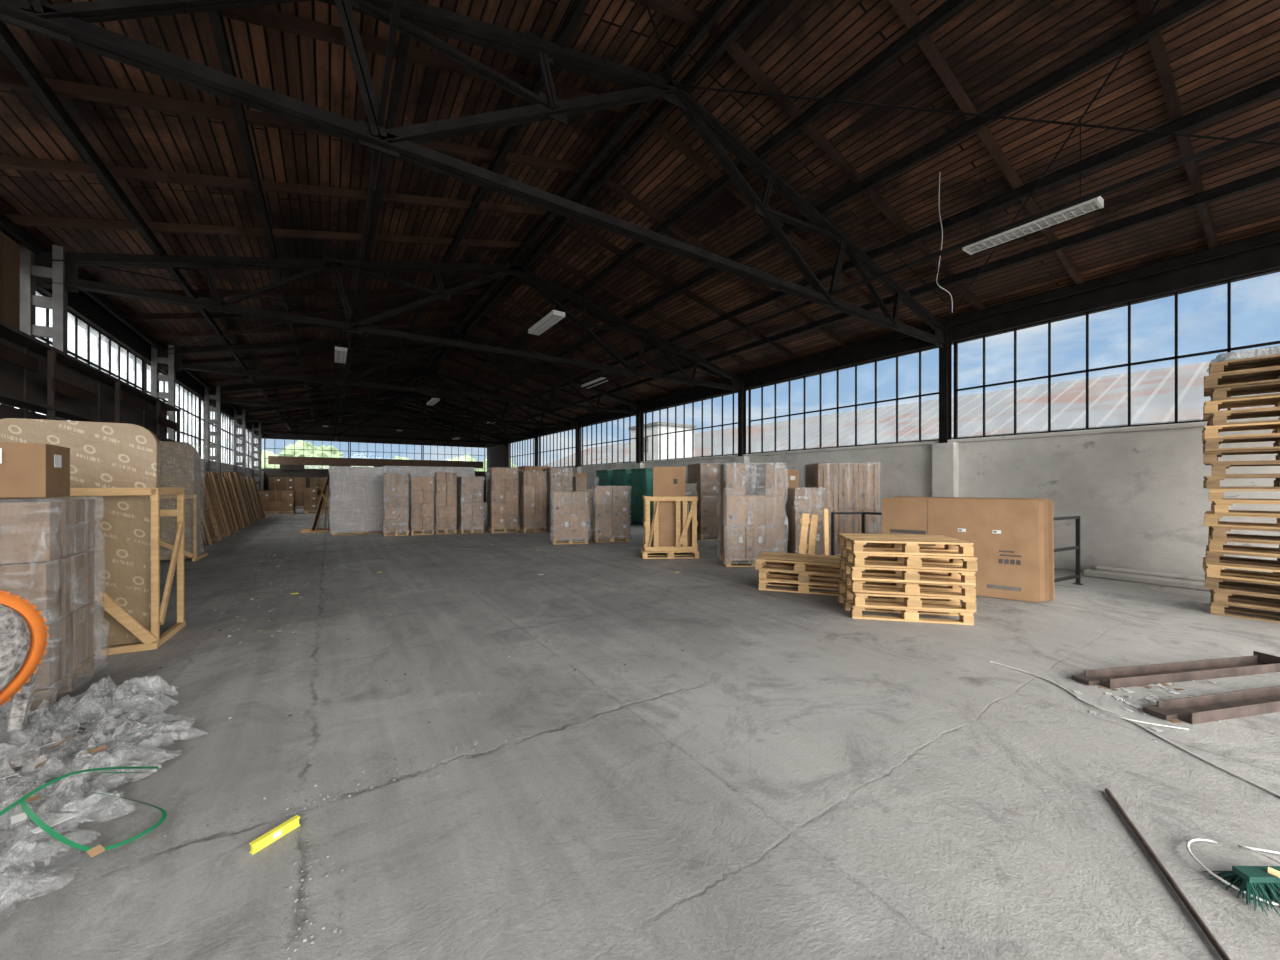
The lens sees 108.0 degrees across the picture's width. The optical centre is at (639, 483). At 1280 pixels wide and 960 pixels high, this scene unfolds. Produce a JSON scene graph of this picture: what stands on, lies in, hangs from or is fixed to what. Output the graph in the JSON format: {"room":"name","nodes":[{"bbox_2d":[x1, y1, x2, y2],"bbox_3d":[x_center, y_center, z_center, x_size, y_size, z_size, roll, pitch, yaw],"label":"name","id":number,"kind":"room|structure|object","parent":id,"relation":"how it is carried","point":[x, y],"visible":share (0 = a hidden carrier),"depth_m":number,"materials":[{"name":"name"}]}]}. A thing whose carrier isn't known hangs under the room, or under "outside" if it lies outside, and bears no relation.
{"room":"warehouse","nodes":[
{"label":"warehouse","id":0,"kind":"room"},
{"bbox_2d":[200,459,263,490],"bbox_3d":[-12.122,0.330,11.418,0.300,2.340,45.450,0,0,-34],"label":"wall","id":1,"kind":"structure","parent":0,"point":[212,464],"depth_m":20.26,"materials":[{"name":"white paint"}]},
{"bbox_2d":[6,289,143,414],"bbox_3d":[-10.336,-1.900,8.793,0.050,2.180,5.560,0,0,-34],"label":"window","id":2,"kind":"structure","parent":1,"relation":"in","point":[74,353],"depth_m":9.01,"materials":[{"name":"paint"}]},
{"bbox_2d":[0,228,263,438],"bbox_3d":[-12.122,-3.260,11.418,0.300,0.620,45.450,0,0,-34],"label":"trim","id":3,"kind":"structure","parent":1,"relation":"attached to","point":[80,304],"depth_m":9.57,"materials":[{"name":"paint"}]},
{"bbox_2d":[144,362,199,454],"bbox_3d":[-13.512,-1.900,13.556,0.050,2.180,5.610,0,0,-34],"label":"window","id":4,"kind":"structure","parent":1,"relation":"in","point":[187,434],"depth_m":14.59,"materials":[{"name":"paint"}]},
{"bbox_2d":[200,398,229,463],"bbox_3d":[-16.702,-1.900,18.340,0.050,2.180,5.610,0,0,-34],"label":"window","id":5,"kind":"structure","parent":1,"relation":"in","point":[226,429],"depth_m":18.13,"materials":[{"name":"glass"}]},
{"bbox_2d":[230,418,248,467],"bbox_3d":[-19.893,-1.900,23.123,0.050,2.180,5.610,0,0,-34],"label":"window","id":6,"kind":"structure","parent":1,"relation":"in","point":[239,439],"depth_m":22.89,"materials":[{"name":"glass"}]},
{"bbox_2d":[249,430,261,470],"bbox_3d":[-23.083,-1.900,27.907,0.050,2.180,5.610,0,0,-34],"label":"window","id":7,"kind":"structure","parent":1,"relation":"in","point":[255,439],"depth_m":27.68,"materials":[{"name":"glass"}]},
{"bbox_2d":[262,469,486,501],"bbox_3d":[-18.741,0.250,34.499,14.900,2.500,0.300,0,0,-34],"label":"wall","id":8,"kind":"structure","parent":0,"point":[308,473],"depth_m":31.55,"materials":[{"name":"grey concrete"}]},
{"bbox_2d":[264,438,348,468],"bbox_3d":[-22.690,-2.000,31.829,4.727,2.060,0.050,0,0,-34],"label":"window","id":9,"kind":"structure","parent":8,"relation":"in","point":[294,449],"depth_m":31.26,"materials":[{"name":"paint"}]},
{"bbox_2d":[268,456,482,469],"bbox_3d":[-18.602,-1.375,34.291,13.800,0.900,0.120,0,0,-34],"label":"trim","id":10,"kind":"structure","parent":8,"relation":"attached to","point":[285,462],"depth_m":33.15,"materials":[{"name":"brown wood"}]},
{"bbox_2d":[423,445,484,471],"bbox_3d":[-14.759,-2.000,37.119,4.727,2.060,0.050,0,0,-34],"label":"window","id":11,"kind":"structure","parent":8,"relation":"in","point":[451,454],"depth_m":36.99,"materials":[{"name":"paint"}]},
{"bbox_2d":[264,415,485,447],"bbox_3d":[-18.733,-4.075,34.487,14.900,2.150,0.230,0,0,-34],"label":"wall","id":12,"kind":"structure","parent":0,"point":[380,421],"depth_m":34.14,"materials":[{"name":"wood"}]},
{"bbox_2d":[255,406,505,444],"bbox_3d":[-15.440,-3.865,29.549,14.000,2.150,0.184,0,0,-34],"label":"roof truss","id":13,"kind":"object","parent":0,"point":[396,408],"depth_m":28.84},
{"bbox_2d":[237,391,535,438],"bbox_3d":[-12.249,-3.865,24.765,14.000,2.150,0.184,0,0,-34],"label":"roof truss","id":14,"kind":"object","parent":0,"point":[532,434],"depth_m":24.06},
{"bbox_2d":[36,251,741,392],"bbox_3d":[-2.706,-3.865,10.456,14.000,2.150,0.184,0,0,-34],"label":"roof truss","id":15,"kind":"object","parent":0,"point":[73,260],"depth_m":8.84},
{"bbox_2d":[210,368,575,428],"bbox_3d":[-9.059,-3.865,19.982,14.000,2.150,0.184,0,0,-34],"label":"roof truss","id":16,"kind":"object","parent":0,"point":[427,372],"depth_m":19.11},
{"bbox_2d":[159,331,637,415],"bbox_3d":[-5.869,-3.865,15.198,14.000,2.150,0.184,0,0,-34],"label":"roof truss","id":17,"kind":"object","parent":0,"point":[320,344],"depth_m":13.84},
{"bbox_2d":[0,0,947,347],"bbox_3d":[0.457,-3.865,5.713,14.000,2.150,0.184,0,0,-34],"label":"roof truss","id":18,"kind":"object","parent":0,"point":[68,23],"depth_m":4.43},
{"bbox_2d":[0,0,1218,440],"bbox_3d":[-5.965,-4.240,15.342,14.325,1.806,44.617,0,0,-34],"label":"rafters","id":19,"kind":"object","parent":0,"point":[256,15],"depth_m":7.01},
{"bbox_2d":[0,502,1279,959],"bbox_3d":[-6.049,1.560,15.468,14.900,0.120,45.750,0,0,-34],"label":"floor","id":20,"kind":"structure","parent":0,"point":[797,784],"depth_m":2.38,"materials":[{"name":"concrete"}]},
{"bbox_2d":[0,590,48,754],"bbox_3d":[-3.389,0.980,1.972,0.541,1.030,1.192,0,0,10],"label":"mixer","id":21,"kind":"object","parent":20,"relation":"on","point":[23,633],"visible":0.99,"depth_m":2.38,"materials":[{"name":"orange paint"}]},
{"bbox_2d":[19,242,67,419],"bbox_3d":[-8.471,-0.950,6.611,0.400,4.900,0.140,0,0,-34],"label":"column","id":22,"kind":"structure","parent":20,"relation":"on","point":[29,300],"depth_m":6.60,"materials":[{"name":"metal"}]},
{"bbox_2d":[0,442,108,719],"bbox_3d":[-4.624,0.613,3.050,1.360,1.770,0.941,0,0,-34],"label":"cartons","id":23,"kind":"object","parent":20,"relation":"on","point":[46,560],"visible":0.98,"depth_m":3.13,"materials":[{"name":"brown cardboard"}]},
{"bbox_2d":[0,230,180,441],"bbox_3d":[-8.563,-0.603,7.391,0.292,4.205,8.100,0,0,-34],"label":"storage rack","id":24,"kind":"object","parent":20,"relation":"on","point":[36,376],"visible":0.55,"depth_m":6.02,"materials":[{"name":"metal"}]},
{"bbox_2d":[0,418,185,656],"bbox_3d":[-5.117,0.470,4.225,1.297,2.059,0.829,0,0,-34],"label":"crate","id":25,"kind":"object","parent":20,"relation":"on","point":[115,465],"visible":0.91,"depth_m":4.24,"materials":[{"name":"brown wood"}]},
{"bbox_2d":[0,675,202,917],"bbox_3d":[-3.151,1.368,2.192,2.904,0.255,1.800,0,0,35],"label":"plastic film","id":26,"kind":"object","parent":20,"relation":"on","point":[76,808],"visible":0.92,"depth_m":2.49,"materials":[{"name":"white"}]},
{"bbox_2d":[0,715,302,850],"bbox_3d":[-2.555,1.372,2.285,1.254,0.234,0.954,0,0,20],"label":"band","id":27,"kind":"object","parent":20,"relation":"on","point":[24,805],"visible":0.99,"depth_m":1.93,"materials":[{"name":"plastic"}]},
{"bbox_2d":[151,345,175,440],"bbox_3d":[-11.634,-0.950,11.353,0.400,4.900,0.140,0,0,-34],"label":"column","id":28,"kind":"structure","parent":20,"relation":"on","point":[170,378],"depth_m":11.36,"materials":[{"name":"metal"}]},
{"bbox_2d":[159,441,207,560],"bbox_3d":[-9.357,0.338,9.085,1.276,2.316,0.943,0,0,-34],"label":"crate","id":29,"kind":"object","parent":20,"relation":"on","point":[180,462],"visible":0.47,"depth_m":9.05,"materials":[{"name":"brown wood"}]},
{"bbox_2d":[200,477,218,545],"bbox_3d":[-10.881,0.623,11.494,0.581,1.735,0.883,0,0,-34],"label":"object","id":30,"kind":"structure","parent":20,"relation":"on","point":[208,535],"depth_m":11.49,"materials":[{"name":"brown wood"}]},
{"bbox_2d":[205,386,220,477],"bbox_3d":[-14.824,-0.950,16.136,0.400,4.900,0.140,0,0,-34],"label":"column","id":31,"kind":"structure","parent":20,"relation":"on","point":[217,409],"depth_m":16.12,"materials":[{"name":"metal"}]},
{"bbox_2d":[201,476,227,539],"bbox_3d":[-11.539,0.648,12.490,0.571,1.684,0.943,0,0,-34],"label":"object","id":32,"kind":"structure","parent":20,"relation":"on","point":[221,532],"depth_m":12.49,"materials":[{"name":"brown wood"}]},
{"bbox_2d":[202,472,234,535],"bbox_3d":[-12.277,0.571,13.568,0.604,1.840,0.815,0,0,-34],"label":"door","id":33,"kind":"structure","parent":20,"relation":"on","point":[216,482],"depth_m":13.46,"materials":[{"name":"wood"}]},
{"bbox_2d":[220,478,241,530],"bbox_3d":[-13.034,0.650,14.783,0.515,1.681,0.762,0,0,-34],"label":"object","id":34,"kind":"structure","parent":20,"relation":"on","point":[225,483],"depth_m":14.59,"materials":[{"name":"wood"}]},
{"bbox_2d":[221,472,248,527],"bbox_3d":[-13.859,0.543,15.929,0.615,1.895,0.888,0,0,-34],"label":"door","id":35,"kind":"structure","parent":20,"relation":"on","point":[230,475],"depth_m":15.74,"materials":[{"name":"wood"}]},
{"bbox_2d":[233,408,245,476],"bbox_3d":[-18.015,-0.950,20.920,0.400,4.900,0.140,0,0,-34],"label":"column","id":36,"kind":"structure","parent":20,"relation":"on","point":[235,416],"depth_m":20.88,"materials":[{"name":"metal"}]},
{"bbox_2d":[234,472,252,524],"bbox_3d":[-14.543,0.538,16.953,0.617,1.904,0.845,0,0,-34],"label":"door","id":37,"kind":"structure","parent":20,"relation":"on","point":[237,475],"depth_m":16.95,"materials":[{"name":"brown wood"}]},
{"bbox_2d":[241,479,257,521],"bbox_3d":[-15.297,0.644,18.124,0.572,1.693,0.780,0,0,-34],"label":"door","id":38,"kind":"structure","parent":20,"relation":"on","point":[244,481],"depth_m":18.02,"materials":[{"name":"brown wood"}]},
{"bbox_2d":[251,422,260,490],"bbox_3d":[-21.205,-0.950,25.704,0.400,4.900,0.140,0,0,-34],"label":"column","id":39,"kind":"structure","parent":20,"relation":"on","point":[253,429],"depth_m":25.70,"materials":[{"name":"metal"}]},
{"bbox_2d":[249,815,299,853],"bbox_3d":[-1.540,1.480,1.966,0.028,0.040,0.178,0,0,25],"label":"spirit level","id":40,"kind":"object","parent":20,"relation":"on","point":[291,824],"visible":1,"depth_m":1.95,"materials":[{"name":"yellow plastic"}]},
{"bbox_2d":[259,491,294,514],"bbox_3d":[-18.195,0.924,23.318,1.400,1.152,1.210,0,0,-34],"label":"pile","id":41,"kind":"object","parent":20,"relation":"on","point":[276,502],"visible":0.77,"depth_m":22.88,"materials":[{"name":"brown cardboard"}]},
{"bbox_2d":[269,477,306,508],"bbox_3d":[-21.442,0.549,28.365,1.802,1.902,1.210,0,0,-34],"label":"pile","id":42,"kind":"object","parent":20,"relation":"on","point":[299,489],"visible":0.43,"depth_m":28.02,"materials":[{"name":"brown cardboard"}]},
{"bbox_2d":[300,477,330,532],"bbox_3d":[-10.091,0.628,14.771,1.102,1.743,1.020,0,0,-34],"label":"boards","id":43,"kind":"object","parent":20,"relation":"on","point":[313,529],"visible":0.67,"depth_m":14.50,"materials":[{"name":"wood"}]},
{"bbox_2d":[304,488,329,513],"bbox_3d":[-16.615,0.849,24.373,1.600,1.302,1.213,0,0,-37],"label":"pile","id":44,"kind":"object","parent":20,"relation":"on","point":[312,496],"visible":0.51,"depth_m":23.65,"materials":[{"name":"brown cardboard"}]},
{"bbox_2d":[118,731,523,958],"bbox_3d":[-1.369,1.495,1.911,1.427,0.010,1.868,0,0,2],"label":"gravel","id":45,"kind":"object","parent":20,"relation":"on","point":[315,785],"visible":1,"depth_m":1.85,"materials":[{"name":"gravel"}]},
{"bbox_2d":[329,466,386,535],"bbox_3d":[-8.589,0.493,14.234,1.523,2.010,1.041,0,0,-31],"label":"block","id":46,"kind":"object","parent":20,"relation":"on","point":[356,502],"visible":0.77,"depth_m":13.79,"materials":[{"name":"grey plastic"}]},
{"bbox_2d":[384,473,410,535],"bbox_3d":[-7.230,0.594,13.869,0.707,1.812,1.130,0,0,-24],"label":"cartons","id":47,"kind":"object","parent":20,"relation":"on","point":[397,508],"visible":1,"depth_m":13.43,"materials":[{"name":"brown cardboard"}]},
{"bbox_2d":[411,477,433,534],"bbox_3d":[-6.589,0.644,14.134,0.685,1.712,1.142,0,0,-24],"label":"cartons","id":48,"kind":"object","parent":20,"relation":"on","point":[422,487],"visible":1,"depth_m":13.68,"materials":[{"name":"brown cardboard"}]},
{"bbox_2d":[381,466,474,526],"bbox_3d":[-7.660,0.444,16.886,3.085,2.112,1.084,0,0,-34],"label":"wall","id":49,"kind":"structure","parent":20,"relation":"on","point":[414,471],"depth_m":16.36,"materials":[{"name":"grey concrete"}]},
{"bbox_2d":[435,473,456,533],"bbox_3d":[-6.014,0.574,14.389,0.644,1.852,1.126,0,0,-25],"label":"cartons","id":50,"kind":"object","parent":20,"relation":"on","point":[446,486],"visible":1,"depth_m":13.96,"materials":[{"name":"brown cardboard"}]},
{"bbox_2d":[456,477,482,533],"bbox_3d":[-5.341,0.634,14.564,0.732,1.732,1.129,0,0,-30],"label":"cartons","id":51,"kind":"object","parent":20,"relation":"on","point":[469,497],"visible":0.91,"depth_m":14.17,"materials":[{"name":"brown cardboard"}]},
{"bbox_2d":[487,467,517,532],"bbox_3d":[-4.347,0.494,14.728,0.908,2.012,1.130,0,0,-25],"label":"cartons","id":52,"kind":"object","parent":20,"relation":"on","point":[502,494],"visible":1,"depth_m":14.29,"materials":[{"name":"brown cardboard"}]},
{"bbox_2d":[518,472,545,532],"bbox_3d":[-3.450,0.553,14.829,0.800,1.890,1.126,0,0,-25],"label":"cartons","id":53,"kind":"object","parent":20,"relation":"on","point":[531,499],"visible":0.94,"depth_m":14.41,"materials":[{"name":"brown cardboard"}]},
{"bbox_2d":[518,466,548,485],"bbox_3d":[-3.968,0.424,17.302,0.902,2.152,1.109,0,0,-28],"label":"cartons","id":54,"kind":"object","parent":20,"relation":"on","point":[521,468],"visible":0.09,"depth_m":16.81,"materials":[{"name":"brown cardboard"}]},
{"bbox_2d":[543,468,571,531],"bbox_3d":[-2.671,0.498,14.998,0.777,2.001,1.142,0,0,-26],"label":"cartons","id":55,"kind":"object","parent":20,"relation":"on","point":[557,479],"visible":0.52,"depth_m":14.58,"materials":[{"name":"brown cardboard"}]},
{"bbox_2d":[551,491,588,543],"bbox_3d":[-1.787,0.844,11.967,1.016,1.312,0.948,0,0,-10],"label":"cartons","id":56,"kind":"object","parent":20,"relation":"on","point":[570,508],"visible":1,"depth_m":11.58,"materials":[{"name":"brown cardboard"}]},
{"bbox_2d":[574,417,580,472],"bbox_3d":[-3.202,-0.950,23.888,0.220,4.900,0.400,0,0,-34],"label":"column","id":57,"kind":"structure","parent":20,"relation":"on","point":[577,469],"depth_m":23.88,"materials":[{"name":"metal"}]},
{"bbox_2d":[572,477,592,530],"bbox_3d":[-1.921,0.633,15.245,0.842,1.730,1.128,0,0,-27],"label":"cartons","id":58,"kind":"object","parent":20,"relation":"on","point":[578,483],"visible":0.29,"depth_m":14.83,"materials":[{"name":"brown cardboard"}]},
{"bbox_2d":[596,470,612,485],"bbox_3d":[-1.276,0.470,19.102,0.765,2.060,0.990,0,0,-34],"label":"locker","id":59,"kind":"object","parent":20,"relation":"on","point":[603,477],"visible":0.16,"depth_m":18.68,"materials":[{"name":"metal"}]},
{"bbox_2d":[592,486,629,542],"bbox_3d":[-0.776,0.774,12.350,1.029,1.452,0.951,0,0,-10],"label":"cartons","id":60,"kind":"object","parent":20,"relation":"on","point":[610,505],"visible":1,"depth_m":11.96,"materials":[{"name":"brown cardboard"}]},
{"bbox_2d":[612,469,631,521],"bbox_3d":[-0.527,0.470,18.159,0.765,2.060,0.990,0,0,-34],"label":"locker","id":61,"kind":"object","parent":20,"relation":"on","point":[621,477],"visible":0.22,"depth_m":17.67,"materials":[{"name":"metal"}]},
{"bbox_2d":[635,401,644,468],"bbox_3d":[-0.012,-0.950,19.104,0.220,4.900,0.400,0,0,-34],"label":"column","id":62,"kind":"structure","parent":20,"relation":"on","point":[638,464],"depth_m":19.09,"materials":[{"name":"metal"}]},
{"bbox_2d":[631,468,652,523],"bbox_3d":[0.222,0.470,17.216,0.765,2.060,0.990,0,0,-34],"label":"locker","id":63,"kind":"object","parent":20,"relation":"on","point":[641,478],"visible":0.56,"depth_m":16.88,"materials":[{"name":"metal"}]},
{"bbox_2d":[641,467,698,558],"bbox_3d":[0.610,0.575,9.685,1.140,1.850,0.883,0,0,-2],"label":"crate","id":64,"kind":"object","parent":20,"relation":"on","point":[672,531],"visible":1,"depth_m":9.45,"materials":[{"name":"brown wood"}]},
{"bbox_2d":[159,539,1219,730],"bbox_3d":[-1.834,1.496,6.830,6.846,0.006,12.584,0,0,-34],"label":"debris","id":65,"kind":"object","parent":20,"relation":"on","point":[1165,684],"visible":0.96,"depth_m":3.40,"materials":[{"name":"paper"}]},
{"bbox_2d":[688,463,722,539],"bbox_3d":[2.022,0.469,13.008,1.188,2.062,0.976,0,0,-17],"label":"cartons","id":66,"kind":"object","parent":20,"relation":"on","point":[704,475],"visible":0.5,"depth_m":12.53,"materials":[{"name":"brown cardboard"}]},
{"bbox_2d":[735,373,748,468],"bbox_3d":[3.151,-0.950,14.362,0.220,4.900,0.400,0,0,-34],"label":"column","id":67,"kind":"structure","parent":20,"relation":"on","point":[740,459],"depth_m":14.35,"materials":[{"name":"black metal"}]},
{"bbox_2d":[717,463,787,566],"bbox_3d":[2.093,0.559,8.790,1.215,1.882,0.925,0,0,2],"label":"cartons","id":68,"kind":"object","parent":20,"relation":"on","point":[751,525],"visible":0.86,"depth_m":8.40,"materials":[{"name":"brown cardboard"}]},
{"bbox_2d":[745,469,788,493],"bbox_3d":[2.897,0.568,11.067,0.992,1.860,0.880,0,0,-11],"label":"cartons","id":69,"kind":"object","parent":20,"relation":"on","point":[750,474],"visible":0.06,"depth_m":10.63,"materials":[{"name":"grey cardboard"}]},
{"bbox_2d":[784,470,798,552],"bbox_3d":[2.924,0.609,9.578,0.502,1.782,0.611,0,0,1],"label":"cartons","id":70,"kind":"object","parent":20,"relation":"on","point":[791,476],"visible":0.2,"depth_m":9.28,"materials":[{"name":"brown cardboard"}]},
{"bbox_2d":[755,509,841,595],"bbox_3d":[2.392,0.936,6.781,1.247,1.128,0.956,0,0,23],"label":"pallet stack","id":71,"kind":"object","parent":20,"relation":"on","point":[805,570],"visible":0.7,"depth_m":6.62,"materials":[{"name":"brown wood"}]},
{"bbox_2d":[786,487,822,554],"bbox_3d":[3.095,0.783,8.734,0.582,1.430,0.579,0,0,1],"label":"cartons","id":72,"kind":"object","parent":20,"relation":"on","point":[799,500],"visible":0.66,"depth_m":8.50,"materials":[{"name":"brown cardboard"}]},
{"bbox_2d":[805,463,878,555],"bbox_3d":[4.034,0.544,9.362,1.237,1.912,0.864,0,0,2],"label":"stack","id":73,"kind":"object","parent":20,"relation":"on","point":[846,487],"visible":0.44,"depth_m":8.96,"materials":[{"name":"brown cardboard"}]},
{"bbox_2d":[838,533,976,624],"bbox_3d":[3.060,1.067,5.447,1.254,0.866,0.904,0,0,12],"label":"pallet stack","id":74,"kind":"object","parent":20,"relation":"on","point":[910,577],"visible":1,"depth_m":5.17,"materials":[{"name":"brown wood"}]},
{"bbox_2d":[932,317,958,496],"bbox_3d":[6.314,-0.950,9.620,0.220,4.900,0.400,0,0,-34],"label":"column","id":75,"kind":"structure","parent":20,"relation":"on","point":[945,455],"depth_m":9.56,"materials":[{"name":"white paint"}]},
{"bbox_2d":[831,512,1082,584],"bbox_3d":[4.832,0.990,7.157,3.494,1.020,0.943,0,0,20],"label":"handrail","id":76,"kind":"object","parent":20,"relation":"on","point":[1077,547],"visible":0.36,"depth_m":6.94,"materials":[{"name":"black metal"}]},
{"bbox_2d":[881,496,1054,602],"bbox_3d":[4.520,0.843,6.531,1.973,1.301,0.578,0,0,36],"label":"cartons","id":77,"kind":"object","parent":20,"relation":"on","point":[1012,538],"visible":0.8,"depth_m":6.14,"materials":[{"name":"cardboard"}]},
{"bbox_2d":[990,661,1279,797],"bbox_3d":[3.132,1.492,2.816,0.390,0.016,2.195,0,0,0],"label":"cable","id":78,"kind":"object","parent":20,"relation":"on","point":[1077,697],"visible":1,"depth_m":2.84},
{"bbox_2d":[1083,565,1209,591],"bbox_3d":[8.003,1.420,6.780,0.500,0.160,2.200,0,0,-34],"label":"kerb","id":79,"kind":"object","parent":20,"relation":"on","point":[1170,579],"visible":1,"depth_m":7.03,"materials":[{"name":"white paint"}]},
{"bbox_2d":[1105,788,1230,959],"bbox_3d":[1.935,1.488,1.637,0.027,0.020,1.410,0,0,28],"label":"rod","id":80,"kind":"object","parent":20,"relation":"on","point":[1193,912],"visible":1,"depth_m":1.72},
{"bbox_2d":[1071,651,1279,688],"bbox_3d":[4.247,1.450,3.635,1.877,0.100,0.200,0,0,-10],"label":"channel","id":81,"kind":"object","parent":20,"relation":"on","point":[1258,663],"visible":1,"depth_m":3.63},
{"bbox_2d":[1143,685,1279,723],"bbox_3d":[4.117,1.450,3.126,1.620,0.100,0.200,0,0,-12],"label":"channel","id":82,"kind":"object","parent":20,"relation":"on","point":[1265,700],"visible":1,"depth_m":3.07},
{"bbox_2d":[1186,838,1279,905],"bbox_3d":[2.429,1.482,1.839,0.572,0.029,0.290,0,0,-25],"label":"cable loop","id":83,"kind":"object","parent":20,"relation":"on","point":[1253,849],"visible":1,"depth_m":1.85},
{"bbox_2d":[1200,866,1279,915],"bbox_3d":[2.339,1.443,1.518,0.304,0.110,0.621,0,0,-13],"label":"brush","id":84,"kind":"object","parent":20,"relation":"on","point":[1258,877],"visible":0.98,"depth_m":1.68,"materials":[{"name":"green plastic"}]},
{"bbox_2d":[1202,354,1279,622],"bbox_3d":[7.235,0.055,5.151,0.899,2.890,1.286,0,0,-40],"label":"pallet stack","id":85,"kind":"object","parent":20,"relation":"on","point":[1255,590],"visible":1,"depth_m":5.29,"materials":[{"name":"brown wood"}]},
{"bbox_2d":[1207,346,1279,372],"bbox_3d":[7.239,-1.440,5.153,0.817,0.090,1.206,0,0,-40],"label":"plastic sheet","id":86,"kind":"object","parent":85,"relation":"on","point":[1274,350],"visible":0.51,"depth_m":5.15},
{"bbox_2d":[0,0,1279,440],"bbox_3d":[-6.160,-4.281,15.634,15.300,1.897,45.850,0,0,-34],"label":"roof beams","id":87,"kind":"structure","parent":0,"point":[995,50],"depth_m":6.18,"materials":[{"name":"metal"}]},
{"bbox_2d":[335,317,346,363],"bbox_3d":[-7.577,-3.782,11.775,0.252,1.153,1.330,0,0,-34],"label":"lamp","id":88,"kind":"object","parent":87,"relation":"hanging from","point":[340,352],"visible":0.92,"depth_m":11.65,"materials":[{"name":"white metal"}]},
{"bbox_2d":[528,221,564,334],"bbox_3d":[-1.910,-4.151,9.424,0.252,1.892,1.330,0,0,-34],"label":"lamp","id":89,"kind":"object","parent":87,"relation":"hanging from","point":[554,316],"visible":1,"depth_m":9.28,"materials":[{"name":"white metal"}]},
{"bbox_2d":[963,121,1103,254],"bbox_3d":[4.839,-3.705,5.811,0.252,1.080,1.330,0,0,-34],"label":"lamp","id":90,"kind":"object","parent":87,"relation":"hanging from","point":[1096,203],"visible":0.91,"depth_m":5.71,"materials":[{"name":"white metal"}]},
{"bbox_2d":[0,0,1279,443],"bbox_3d":[-6.049,-4.117,15.468,14.070,1.764,45.350,0,0,-34],"label":"ceiling purlins","id":91,"kind":"structure","parent":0,"point":[1181,9],"depth_m":6.40,"materials":[{"name":"wood"}]},
{"bbox_2d":[96,0,1279,444],"bbox_3d":[-6.315,-3.938,15.867,13.915,1.885,44.409,0,0,-34],"label":"roof beams","id":92,"kind":"structure","parent":0,"point":[396,5],"depth_m":5.37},
{"bbox_2d":[486,427,1279,575],"bbox_3d":[0.024,0.330,19.518,0.300,2.340,45.450,0,0,-34],"label":"wall","id":93,"kind":"structure","parent":0,"point":[1140,499],"depth_m":7.72,"materials":[{"name":"white paint"}]},
{"bbox_2d":[487,443,509,472],"bbox_3d":[-11.017,-1.900,35.984,0.100,2.200,5.600,0,0,-34],"label":"panel","id":94,"kind":"object","parent":93,"relation":"attached to","point":[495,454],"depth_m":35.84,"materials":[{"name":"black metal"}]},
{"bbox_2d":[510,436,539,467],"bbox_3d":[-7.796,-1.940,31.191,0.050,2.100,5.610,0,0,-34],"label":"window","id":95,"kind":"structure","parent":93,"relation":"in","point":[525,454],"depth_m":30.99,"materials":[{"name":"glass"}]},
{"bbox_2d":[540,427,581,467],"bbox_3d":[-4.606,-1.940,26.407,0.050,2.100,5.610,0,0,-34],"label":"window","id":96,"kind":"structure","parent":93,"relation":"in","point":[572,447],"depth_m":26.18,"materials":[{"name":"glass"}]},
{"bbox_2d":[582,413,643,465],"bbox_3d":[-1.415,-1.940,21.623,0.050,2.100,5.610,0,0,-34],"label":"window","id":97,"kind":"structure","parent":93,"relation":"in","point":[630,438],"depth_m":20.99,"materials":[{"name":"paint"}]},
{"bbox_2d":[645,392,737,460],"bbox_3d":[1.761,-1.940,16.860,0.050,2.100,5.560,0,0,-34],"label":"window","id":98,"kind":"structure","parent":93,"relation":"in","point":[692,402],"depth_m":17.06,"materials":[{"name":"paint"}]},
{"bbox_2d":[748,346,938,453],"bbox_3d":[4.924,-1.940,12.118,0.050,2.100,5.560,0,0,-34],"label":"window","id":99,"kind":"structure","parent":93,"relation":"in","point":[820,410],"depth_m":11.91,"materials":[{"name":"paint"}]},
{"bbox_2d":[485,416,1279,473],"bbox_3d":[0.008,-0.875,19.507,0.400,0.070,45.450,0,0,-34],"label":"trim","id":100,"kind":"structure","parent":93,"relation":"attached to","point":[1193,424],"depth_m":8.86,"materials":[{"name":"white paint"}]},
{"bbox_2d":[486,229,1279,447],"bbox_3d":[0.024,-3.260,19.518,0.300,0.620,45.450,0,0,-34],"label":"beam","id":101,"kind":"structure","parent":93,"relation":"attached to","point":[1265,258],"depth_m":8.46,"materials":[{"name":"metal"}]},
{"bbox_2d":[954,268,1279,438],"bbox_3d":[8.100,-1.940,7.355,0.050,2.100,5.610,0,0,-34],"label":"window","id":102,"kind":"structure","parent":93,"relation":"in","point":[1176,357],"depth_m":7.98,"materials":[{"name":"paint"}]},
{"label":"outside","id":103,"kind":"structure","parent":0,"visible":0},
{"bbox_3d":[-8.326,1.700,30.507,220.000,0.100,220.000,0,0,-34],"label":"ground","id":104,"kind":"structure","parent":103,"visible":0},
{"bbox_2d":[278,440,342,468],"bbox_3d":[-31.207,-1.192,44.599,4.534,5.808,5.514,0,0,-6],"label":"tree","id":105,"kind":"object","parent":104,"relation":"on","point":[314,451],"visible":0.26,"depth_m":43.54,"materials":[{"name":"green plant"}]},
{"bbox_2d":[631,422,696,461],"bbox_3d":[1.216,-0.762,25.572,2.600,4.825,2.800,0,0,-34],"label":"outbuilding","id":106,"kind":"structure","parent":104,"relation":"on","point":[671,426],"depth_m":24.41,"materials":[{"name":"grey paint"}]},
{"bbox_2d":[544,361,1279,467],"bbox_3d":[9.036,-1.200,30.066,12.800,5.700,53.000,0,0,-34],"label":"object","id":107,"kind":"structure","parent":104,"relation":"on","point":[1153,390],"depth_m":17.30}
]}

